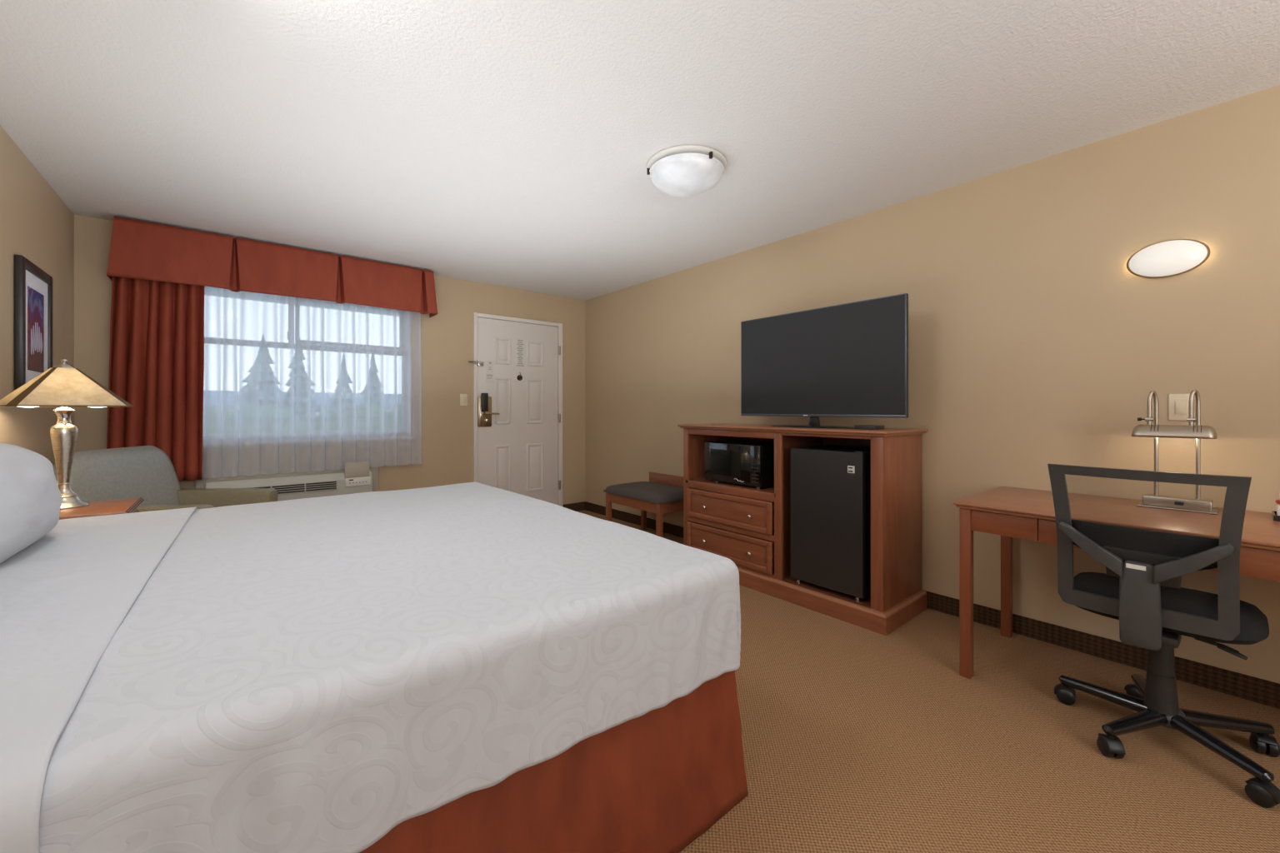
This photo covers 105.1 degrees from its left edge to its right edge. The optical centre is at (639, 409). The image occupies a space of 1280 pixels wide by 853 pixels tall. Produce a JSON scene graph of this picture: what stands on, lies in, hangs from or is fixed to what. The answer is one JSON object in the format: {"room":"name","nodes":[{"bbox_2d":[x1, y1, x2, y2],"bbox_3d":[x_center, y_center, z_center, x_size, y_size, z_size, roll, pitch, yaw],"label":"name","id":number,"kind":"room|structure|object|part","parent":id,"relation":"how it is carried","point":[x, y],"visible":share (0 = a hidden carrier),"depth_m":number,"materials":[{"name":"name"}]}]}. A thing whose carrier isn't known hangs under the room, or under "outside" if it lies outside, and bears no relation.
{"room":"hotel room","nodes":[
{"label":"hotel room","id":0,"kind":"room"},
{"bbox_2d":[0,125,74,466],"bbox_3d":[-1.378,-0.050,0.292,0.140,2.440,7.686,0,0,-40],"label":"wall","id":1,"kind":"structure","parent":0,"point":[36,224],"depth_m":2.51,"materials":[{"name":"beige paint"}]},
{"bbox_2d":[14,254,52,390],"bbox_3d":[-3.111,-0.403,2.520,0.026,0.665,0.510,0,0,-40],"label":"framed picture","id":2,"kind":"object","parent":1,"relation":"attached to","point":[32,286],"visible":0.75,"depth_m":2.45,"materials":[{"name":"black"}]},
{"bbox_2d":[27,285,44,372],"bbox_3d":[-3.111,-0.403,2.514,0.018,0.415,0.260,0,0,-40],"label":"art print","id":3,"kind":"object","parent":2,"relation":"attached to","point":[35,296],"depth_m":2.51},
{"bbox_2d":[74,214,585,504],"bbox_3d":[-2.205,-0.050,4.504,3.956,2.440,0.140,0,0,-40],"label":"wall","id":4,"kind":"structure","parent":0,"point":[447,337],"depth_m":4.69,"materials":[{"name":"beige paint"}]},
{"bbox_2d":[106,216,437,317],"bbox_3d":[-2.685,-1.053,3.862,2.047,0.394,0.234,0,0,-40],"label":"window valance","id":5,"kind":"object","parent":4,"relation":"attached to","point":[142,250],"visible":0.99,"depth_m":3.63,"materials":[{"name":"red fabric"}]},
{"bbox_2d":[106,276,204,481],"bbox_3d":[-3.303,-0.315,3.355,0.487,1.630,0.096,0,0,-40],"label":"window curtain","id":6,"kind":"object","parent":5,"relation":"hanging from","point":[157,352],"visible":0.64,"depth_m":3.35,"materials":[{"name":"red fabric"}]},
{"bbox_2d":[195,461,378,501],"bbox_3d":[-2.715,0.695,3.870,1.190,0.510,0.181,0,0,-40],"label":"air conditioner","id":7,"kind":"object","parent":4,"relation":"attached to","point":[356,477],"visible":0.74,"depth_m":3.88,"materials":[{"name":"beige plastic"}]},
{"bbox_2d":[245,480,337,494],"bbox_3d":[-2.704,0.612,3.770,0.648,0.073,0.013,0,0,-40],"label":"vent","id":8,"kind":"object","parent":7,"relation":"attached to","point":[297,487],"depth_m":3.82,"materials":[{"name":"beige plastic"}]},
{"bbox_3d":[-2.342,0.600,4.075,0.185,0.070,0.010,0,0,-40],"label":"control panel","id":9,"kind":"part","parent":7,"relation":"part of","materials":[{"name":"white plastic"}]},
{"bbox_2d":[202,285,421,478],"bbox_3d":[-2.585,-0.316,4.004,1.520,1.628,0.054,0,0,-40],"label":"sheer curtain","id":10,"kind":"object","parent":4,"relation":"hanging from","point":[292,384],"visible":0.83,"depth_m":3.92,"materials":[{"name":"white fabric"}]},
{"bbox_2d":[460,394,467,405],"bbox_3d":[-1.726,-0.095,4.803,0.072,0.115,0.010,0,0,-40],"label":"light switch","id":11,"kind":"object","parent":4,"relation":"attached to","point":[463,397],"visible":1,"depth_m":4.80,"materials":[{"name":"beige plastic"}]},
{"bbox_2d":[468,312,562,506],"bbox_3d":[-1.281,0.103,5.138,1.101,2.134,0.150,0,0,-40],"label":"door","id":12,"kind":"structure","parent":4,"relation":"in","point":[517,367],"depth_m":5.18,"materials":[{"name":"beige paint"}]},
{"bbox_3d":[-1.589,0.070,4.894,0.014,0.200,0.012,0,0,-40],"label":"lock edge trim","id":13,"kind":"part","parent":12,"relation":"part of","materials":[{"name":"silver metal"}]},
{"bbox_3d":[-1.584,-0.458,4.900,0.055,0.045,0.050,0,0,-40],"label":"guard knob","id":14,"kind":"part","parent":12,"relation":"part of","materials":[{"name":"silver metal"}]},
{"bbox_3d":[-1.562,0.022,4.936,0.140,0.305,0.022,0,0,-40],"label":"lock plate","id":15,"kind":"part","parent":12,"relation":"part of","materials":[{"name":"gold metal"}]},
{"bbox_3d":[-1.499,0.040,4.940,0.154,0.048,0.056,0,0,-40],"label":"handle","id":16,"kind":"part","parent":12,"relation":"part of","materials":[{"name":"gold metal"}]},
{"bbox_2d":[562,501,584,511],"bbox_3d":[-0.756,1.121,5.605,0.296,0.098,0.010,0,0,-40],"label":"baseboard","id":17,"kind":"structure","parent":4,"relation":"attached to","point":[577,507],"depth_m":5.62,"materials":[{"name":"carpet"}]},
{"bbox_2d":[0,0,1279,300],"bbox_3d":[0.200,-1.320,1.597,4.236,0.100,7.686,0,0,-40],"label":"ceiling","id":18,"kind":"structure","parent":0,"point":[507,143],"depth_m":2.07,"materials":[{"name":"white paint"}]},
{"bbox_2d":[646,145,726,196],"bbox_3d":[0.241,-1.204,2.551,0.416,0.132,0.416,0,0,-40],"label":"ceiling light","id":19,"kind":"object","parent":18,"relation":"attached to","point":[682,170],"visible":1,"depth_m":2.44,"materials":[{"name":"white glass"}]},
{"bbox_2d":[577,510,1279,852],"bbox_3d":[0.200,1.220,1.597,4.236,0.100,7.686,0,0,-40],"label":"floor","id":20,"kind":"structure","parent":0,"point":[856,739],"depth_m":1.66,"materials":[{"name":"carpet"}]},
{"bbox_2d":[59,497,144,519],"bbox_3d":[-2.492,0.802,2.130,0.463,0.736,0.420,0,0,-40],"label":"nightstand","id":21,"kind":"object","parent":20,"relation":"on","point":[107,507],"visible":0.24,"depth_m":2.15,"materials":[{"name":"brown wood"}]},
{"bbox_2d":[0,359,133,509],"bbox_3d":[-2.564,0.104,2.182,0.367,0.661,0.367,0,0,30],"label":"table lamp","id":22,"kind":"object","parent":21,"relation":"on","point":[63,385],"visible":0.9,"depth_m":2.15,"materials":[{"name":"beige fabric"}]},
{"bbox_3d":[-2.564,-0.099,2.182,0.362,0.170,0.362,0,0,30],"label":"lamp shade","id":23,"kind":"part","parent":22,"relation":"part of","materials":[{"name":"beige fabric"}]},
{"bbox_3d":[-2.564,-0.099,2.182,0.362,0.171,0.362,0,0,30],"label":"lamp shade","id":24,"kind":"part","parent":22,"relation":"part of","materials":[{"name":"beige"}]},
{"bbox_2d":[53,445,277,512],"bbox_3d":[-2.849,0.703,2.995,0.740,0.935,0.793,0,0,-7],"label":"armchair","id":25,"kind":"object","parent":20,"relation":"on","point":[147,472],"visible":0.34,"depth_m":3.03,"materials":[{"name":"grey fabric"}]},
{"bbox_3d":[-3.096,0.603,2.953,0.240,0.735,0.770,0,0,-7],"label":"backrest","id":26,"kind":"part","parent":25,"relation":"part of","materials":[{"name":"grey fabric"}]},
{"bbox_3d":[-2.765,0.805,2.760,0.628,0.530,0.100,0,0,-7],"label":"armrest","id":27,"kind":"part","parent":25,"relation":"part of","materials":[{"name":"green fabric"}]},
{"bbox_3d":[-2.835,0.805,3.345,0.628,0.530,0.100,0,0,-7],"label":"armrest","id":28,"kind":"part","parent":25,"relation":"part of","materials":[{"name":"grey fabric"}]},
{"bbox_2d":[359,670,748,852],"bbox_3d":[-1.070,0.820,1.646,1.962,0.700,2.051,0,0,-40],"label":"bed skirt","id":29,"kind":"object","parent":20,"relation":"on","point":[657,781],"visible":0.15,"depth_m":1.19,"materials":[{"name":"red fabric"}]},
{"bbox_2d":[0,507,196,852],"bbox_3d":[-1.522,0.618,1.268,0.471,0.402,2.097,0,0,-40],"label":"sheet","id":30,"kind":"object","parent":29,"relation":"on","point":[64,597],"visible":0.86,"depth_m":0.96,"materials":[{"name":"grey fabric"}]},
{"bbox_2d":[39,482,740,852],"bbox_3d":[-0.871,0.593,1.811,1.409,0.337,2.086,0,0,-40],"label":"comforter","id":31,"kind":"object","parent":29,"relation":"on","point":[330,674],"visible":0.97,"depth_m":0.97,"materials":[{"name":"white fabric"}]},
{"bbox_2d":[603,471,683,537],"bbox_3d":[0.117,0.890,4.371,0.522,0.560,0.787,0,0,-40],"label":"bench","id":32,"kind":"object","parent":20,"relation":"on","point":[663,493],"visible":0.85,"depth_m":4.22,"materials":[{"name":"brown wood"}]},
{"bbox_3d":[-0.287,0.965,4.505,0.040,0.410,0.042,0,0,-40],"label":"leg","id":33,"kind":"part","parent":32,"relation":"part of","materials":[{"name":"brown wood"}]},
{"bbox_3d":[0.037,0.965,4.772,0.040,0.410,0.042,0,0,-40],"label":"leg","id":34,"kind":"part","parent":32,"relation":"part of","materials":[{"name":"brown wood"}]},
{"bbox_3d":[0.158,0.965,3.967,0.040,0.410,0.042,0,0,-40],"label":"leg","id":35,"kind":"part","parent":32,"relation":"part of","materials":[{"name":"brown wood"}]},
{"bbox_2d":[677,423,928,635],"bbox_3d":[0.988,0.642,3.295,0.554,1.056,1.546,0,0,-40],"label":"media cabinet","id":36,"kind":"object","parent":20,"relation":"on","point":[748,526],"visible":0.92,"depth_m":2.98,"materials":[{"name":"brown wood"}]},
{"bbox_3d":[0.540,0.610,3.873,0.488,0.940,0.020,0,0,-40],"label":"panel","id":37,"kind":"part","parent":36,"relation":"part of","materials":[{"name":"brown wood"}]},
{"bbox_3d":[0.594,0.941,3.377,0.020,0.205,0.748,0,0,-40],"label":"drawer moulding","id":38,"kind":"part","parent":36,"relation":"part of","materials":[{"name":"brown wood"}]},
{"bbox_3d":[0.594,0.691,3.377,0.020,0.207,0.748,0,0,-40],"label":"drawer moulding","id":39,"kind":"part","parent":36,"relation":"part of","materials":[{"name":"brown wood"}]},
{"bbox_2d":[685,477,775,496],"bbox_3d":[0.790,0.541,3.548,0.500,0.018,0.800,0,0,-40],"label":"shelf","id":40,"kind":"object","parent":36,"relation":"attached to","point":[700,482],"depth_m":3.40,"materials":[{"name":"brown wood"}]},
{"bbox_3d":[0.609,0.817,3.390,0.020,0.037,0.763,0,0,-40],"label":"rail","id":41,"kind":"part","parent":36,"relation":"part of","materials":[{"name":"brown wood"}]},
{"bbox_3d":[0.609,0.557,3.389,0.021,0.055,0.763,0,0,-40],"label":"rail","id":42,"kind":"part","parent":36,"relation":"part of","materials":[{"name":"brown wood"}]},
{"bbox_3d":[0.609,0.163,3.390,0.020,0.045,0.763,0,0,-40],"label":"rail","id":43,"kind":"part","parent":36,"relation":"part of","materials":[{"name":"brown wood"}]},
{"bbox_3d":[0.734,0.941,3.493,0.356,0.145,0.688,0,0,-40],"label":"drawer","id":44,"kind":"part","parent":36,"relation":"part of","materials":[{"name":"brown wood"}]},
{"bbox_3d":[0.734,0.691,3.493,0.356,0.147,0.688,0,0,-40],"label":"drawer","id":45,"kind":"part","parent":36,"relation":"part of","materials":[{"name":"brown wood"}]},
{"bbox_2d":[704,440,774,489],"bbox_3d":[0.787,0.386,3.551,0.404,0.291,0.500,0,0,-40],"label":"microwave","id":46,"kind":"object","parent":36,"relation":"on","point":[745,462],"visible":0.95,"depth_m":3.38,"materials":[{"name":"black"}]},
{"bbox_3d":[0.615,0.379,3.464,0.020,0.274,0.415,0,0,-40],"label":"door","id":47,"kind":"part","parent":46,"relation":"part of","materials":[{"name":"black glass"}]},
{"bbox_3d":[0.775,0.379,3.271,0.020,0.274,0.083,0,0,-40],"label":"control panel","id":48,"kind":"part","parent":46,"relation":"part of","materials":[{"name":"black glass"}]},
{"bbox_3d":[0.609,1.062,3.390,0.020,0.035,0.763,0,0,-40],"label":"rail","id":49,"kind":"part","parent":36,"relation":"part of","materials":[{"name":"brown wood"}]},
{"bbox_3d":[1.190,0.610,3.462,0.008,0.940,1.442,0,0,-40],"label":"panel","id":50,"kind":"part","parent":36,"relation":"part of","materials":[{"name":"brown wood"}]},
{"bbox_2d":[740,293,908,429],"bbox_3d":[1.107,-0.258,3.101,0.240,0.744,1.122,0,0,-40],"label":"television","id":51,"kind":"object","parent":36,"relation":"on","point":[851,359],"visible":0.98,"depth_m":3.00,"materials":[{"name":"black plastic"}]},
{"bbox_3d":[1.063,0.150,2.841,0.020,0.020,0.556,0,0,-40],"label":"rail","id":52,"kind":"part","parent":36,"relation":"part of","materials":[{"name":"brown wood"}]},
{"bbox_3d":[1.267,1.070,2.987,0.480,0.020,0.612,0,0,-40],"label":"floor panel","id":53,"kind":"part","parent":36,"relation":"part of","materials":[{"name":"brown wood"}]},
{"bbox_2d":[790,445,870,601],"bbox_3d":[1.240,0.646,2.982,0.463,0.828,0.449,0,0,-40],"label":"mini fridge","id":54,"kind":"object","parent":36,"relation":"on","point":[831,484],"visible":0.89,"depth_m":2.80,"materials":[{"name":"black metal"}]},
{"bbox_3d":[0.987,1.072,3.294,0.536,0.016,1.538,0,0,-40],"label":"moulding","id":55,"kind":"part","parent":36,"relation":"part of","materials":[{"name":"brown wood"}]},
{"bbox_2d":[854,425,884,429],"bbox_3d":[1.313,0.102,2.806,0.120,0.022,0.120,0,0,-40],"label":"cable box","id":56,"kind":"object","parent":36,"relation":"on","point":[856,427],"visible":1,"depth_m":2.77,"materials":[{"name":"black plastic"}]},
{"bbox_3d":[1.471,0.610,2.746,0.488,0.940,0.020,0,0,-40],"label":"panel","id":57,"kind":"part","parent":36,"relation":"part of","materials":[{"name":"brown wood"}]},
{"bbox_2d":[953,486,1279,679],"bbox_3d":[2.158,0.789,1.775,0.708,0.762,1.585,0,0,-40],"label":"writing desk","id":58,"kind":"object","parent":20,"relation":"on","point":[1009,512],"visible":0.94,"depth_m":2.00,"materials":[{"name":"brown wood"}]},
{"bbox_3d":[1.434,0.801,2.151,0.042,0.738,0.042,0,0,-40],"label":"leg","id":59,"kind":"part","parent":58,"relation":"part of","materials":[{"name":"brown wood"}]},
{"bbox_3d":[1.517,0.478,2.045,0.020,0.093,0.228,0,0,-40],"label":"apron panel","id":60,"kind":"part","parent":58,"relation":"part of","materials":[{"name":"brown wood"}]},
{"bbox_3d":[1.896,0.801,2.534,0.042,0.738,0.042,0,0,-40],"label":"leg","id":61,"kind":"part","parent":58,"relation":"part of","materials":[{"name":"brown wood"}]},
{"bbox_3d":[1.837,0.480,1.656,0.022,0.093,0.771,0,0,-40],"label":"drawer","id":62,"kind":"part","parent":58,"relation":"part of","materials":[{"name":"brown wood"}]},
{"bbox_2d":[1131,389,1218,514],"bbox_3d":[2.197,0.163,2.018,0.133,0.489,0.237,0,0,-40],"label":"desk lamp","id":63,"kind":"object","parent":58,"relation":"on","point":[1156,431],"visible":1,"depth_m":1.98,"materials":[{"name":"silver metal"}]},
{"bbox_3d":[2.164,0.140,2.067,0.048,0.443,0.013,0,0,-9],"label":"post","id":64,"kind":"part","parent":63,"relation":"part of","materials":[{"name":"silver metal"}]},
{"bbox_3d":[2.188,0.090,2.012,0.112,0.051,0.234,0,0,-40],"label":"lamp shade","id":65,"kind":"part","parent":63,"relation":"part of","materials":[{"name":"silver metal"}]},
{"bbox_3d":[2.209,0.405,2.018,0.113,0.005,0.221,0,0,-40],"label":"plate","id":66,"kind":"part","parent":63,"relation":"part of","materials":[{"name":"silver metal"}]},
{"bbox_2d":[1174,501,1184,505],"bbox_3d":[2.184,0.381,1.985,0.005,0.014,0.025,0,0,-40],"label":"switch","id":67,"kind":"object","parent":63,"relation":"attached to","point":[1176,503],"depth_m":1.98,"materials":[{"name":"black plastic"}]},
{"bbox_3d":[2.238,0.140,1.977,0.048,0.443,0.013,0,0,-9],"label":"post","id":68,"kind":"part","parent":63,"relation":"part of","materials":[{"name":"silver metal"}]},
{"bbox_2d":[1271,510,1279,521],"bbox_3d":[2.421,0.398,1.772,0.130,0.020,0.164,0,0,-40],"label":"tray","id":69,"kind":"object","parent":58,"relation":"on","point":[1275,517],"visible":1,"depth_m":1.79,"materials":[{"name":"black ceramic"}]},
{"bbox_2d":[1276,504,1279,515],"bbox_3d":[2.368,0.376,1.790,0.045,0.050,0.050,0,0,-40],"label":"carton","id":70,"kind":"object","parent":69,"relation":"on","point":[1278,505],"visible":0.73,"depth_m":1.79,"materials":[{"name":"white cardboard"}]},
{"bbox_2d":[1047,463,1279,808],"bbox_3d":[1.837,0.684,1.754,0.593,0.972,0.565,0,0,-40],"label":"office chair","id":71,"kind":"object","parent":20,"relation":"on","point":[1141,588],"visible":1,"depth_m":1.62,"materials":[{"name":"grey plastic"}]},
{"bbox_3d":[1.761,1.076,1.865,0.058,0.049,0.262,0,0,-34],"label":"leg","id":72,"kind":"part","parent":71,"relation":"part of","materials":[{"name":"black plastic"}]},
{"bbox_3d":[1.694,1.076,1.684,0.262,0.049,0.058,0,0,-16],"label":"leg","id":73,"kind":"part","parent":71,"relation":"part of","materials":[{"name":"black plastic"}]},
{"bbox_3d":[1.940,1.076,1.869,0.058,0.049,0.262,0,0,31],"label":"leg","id":74,"kind":"part","parent":71,"relation":"part of","materials":[{"name":"black plastic"}]},
{"bbox_3d":[1.657,0.520,1.621,0.012,0.100,0.184,0,0,-40],"label":"lumbar plate","id":75,"kind":"part","parent":71,"relation":"part of","materials":[{"name":"black plastic"}]},
{"bbox_3d":[1.646,0.450,1.616,0.095,0.504,0.463,0,0,-40],"label":"frame","id":76,"kind":"part","parent":71,"relation":"part of","materials":[{"name":"grey plastic"}]},
{"bbox_3d":[1.880,0.704,1.782,0.490,0.090,0.500,0,0,-40],"label":"seat","id":77,"kind":"part","parent":71,"relation":"part of","materials":[{"name":"black fabric"}]},
{"bbox_3d":[1.883,0.774,1.590,0.026,0.029,0.115,0,0,-28],"label":"height lever","id":78,"kind":"part","parent":71,"relation":"part of","materials":[{"name":"black plastic"}]},
{"bbox_3d":[1.850,1.076,1.563,0.058,0.049,0.262,0,0,1],"label":"leg","id":79,"kind":"part","parent":71,"relation":"part of","materials":[{"name":"black plastic"}]},
{"bbox_3d":[2.015,1.076,1.690,0.262,0.049,0.058,0,0,13],"label":"leg","id":80,"kind":"part","parent":71,"relation":"part of","materials":[{"name":"black plastic"}]},
{"bbox_2d":[585,85,1279,684],"bbox_3d":[1.778,-0.050,2.902,0.140,2.440,7.686,0,0,-40],"label":"wall","id":81,"kind":"structure","parent":0,"point":[1033,342],"depth_m":2.50,"materials":[{"name":"beige paint"}]},
{"bbox_2d":[585,501,1279,709],"bbox_3d":[1.720,1.121,2.854,0.010,0.098,7.406,0,0,-40],"label":"baseboard","id":82,"kind":"structure","parent":81,"relation":"attached to","point":[1266,692],"depth_m":2.31,"materials":[{"name":"carpet"}]},
{"bbox_2d":[1126,239,1210,278],"bbox_3d":[2.285,-0.657,2.127,0.067,0.160,0.250,0,0,-40],"label":"wall sconce","id":83,"kind":"object","parent":81,"relation":"attached to","point":[1177,257],"visible":1,"depth_m":2.11,"materials":[{"name":"white glass"}]},
{"bbox_2d":[1168,394,1189,420],"bbox_3d":[2.332,-0.009,2.115,0.010,0.115,0.070,0,0,-40],"label":"light switch","id":84,"kind":"object","parent":81,"relation":"attached to","point":[1177,403],"visible":0.79,"depth_m":2.12,"materials":[{"name":"beige plastic"}]},
{"bbox_3d":[-1.730,0.580,1.098,0.267,0.276,1.988,0,0,-40],"label":"fitted sheet","id":85,"kind":"object","parent":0,"visible":0},
{"bbox_2d":[0,442,61,563],"bbox_3d":[-1.904,0.276,1.384,0.317,0.341,0.730,0,0,-40],"label":"pillow","id":86,"kind":"object","parent":85,"relation":"on","point":[31,497],"visible":1,"depth_m":1.38,"materials":[{"name":"grey fabric"}]}
]}

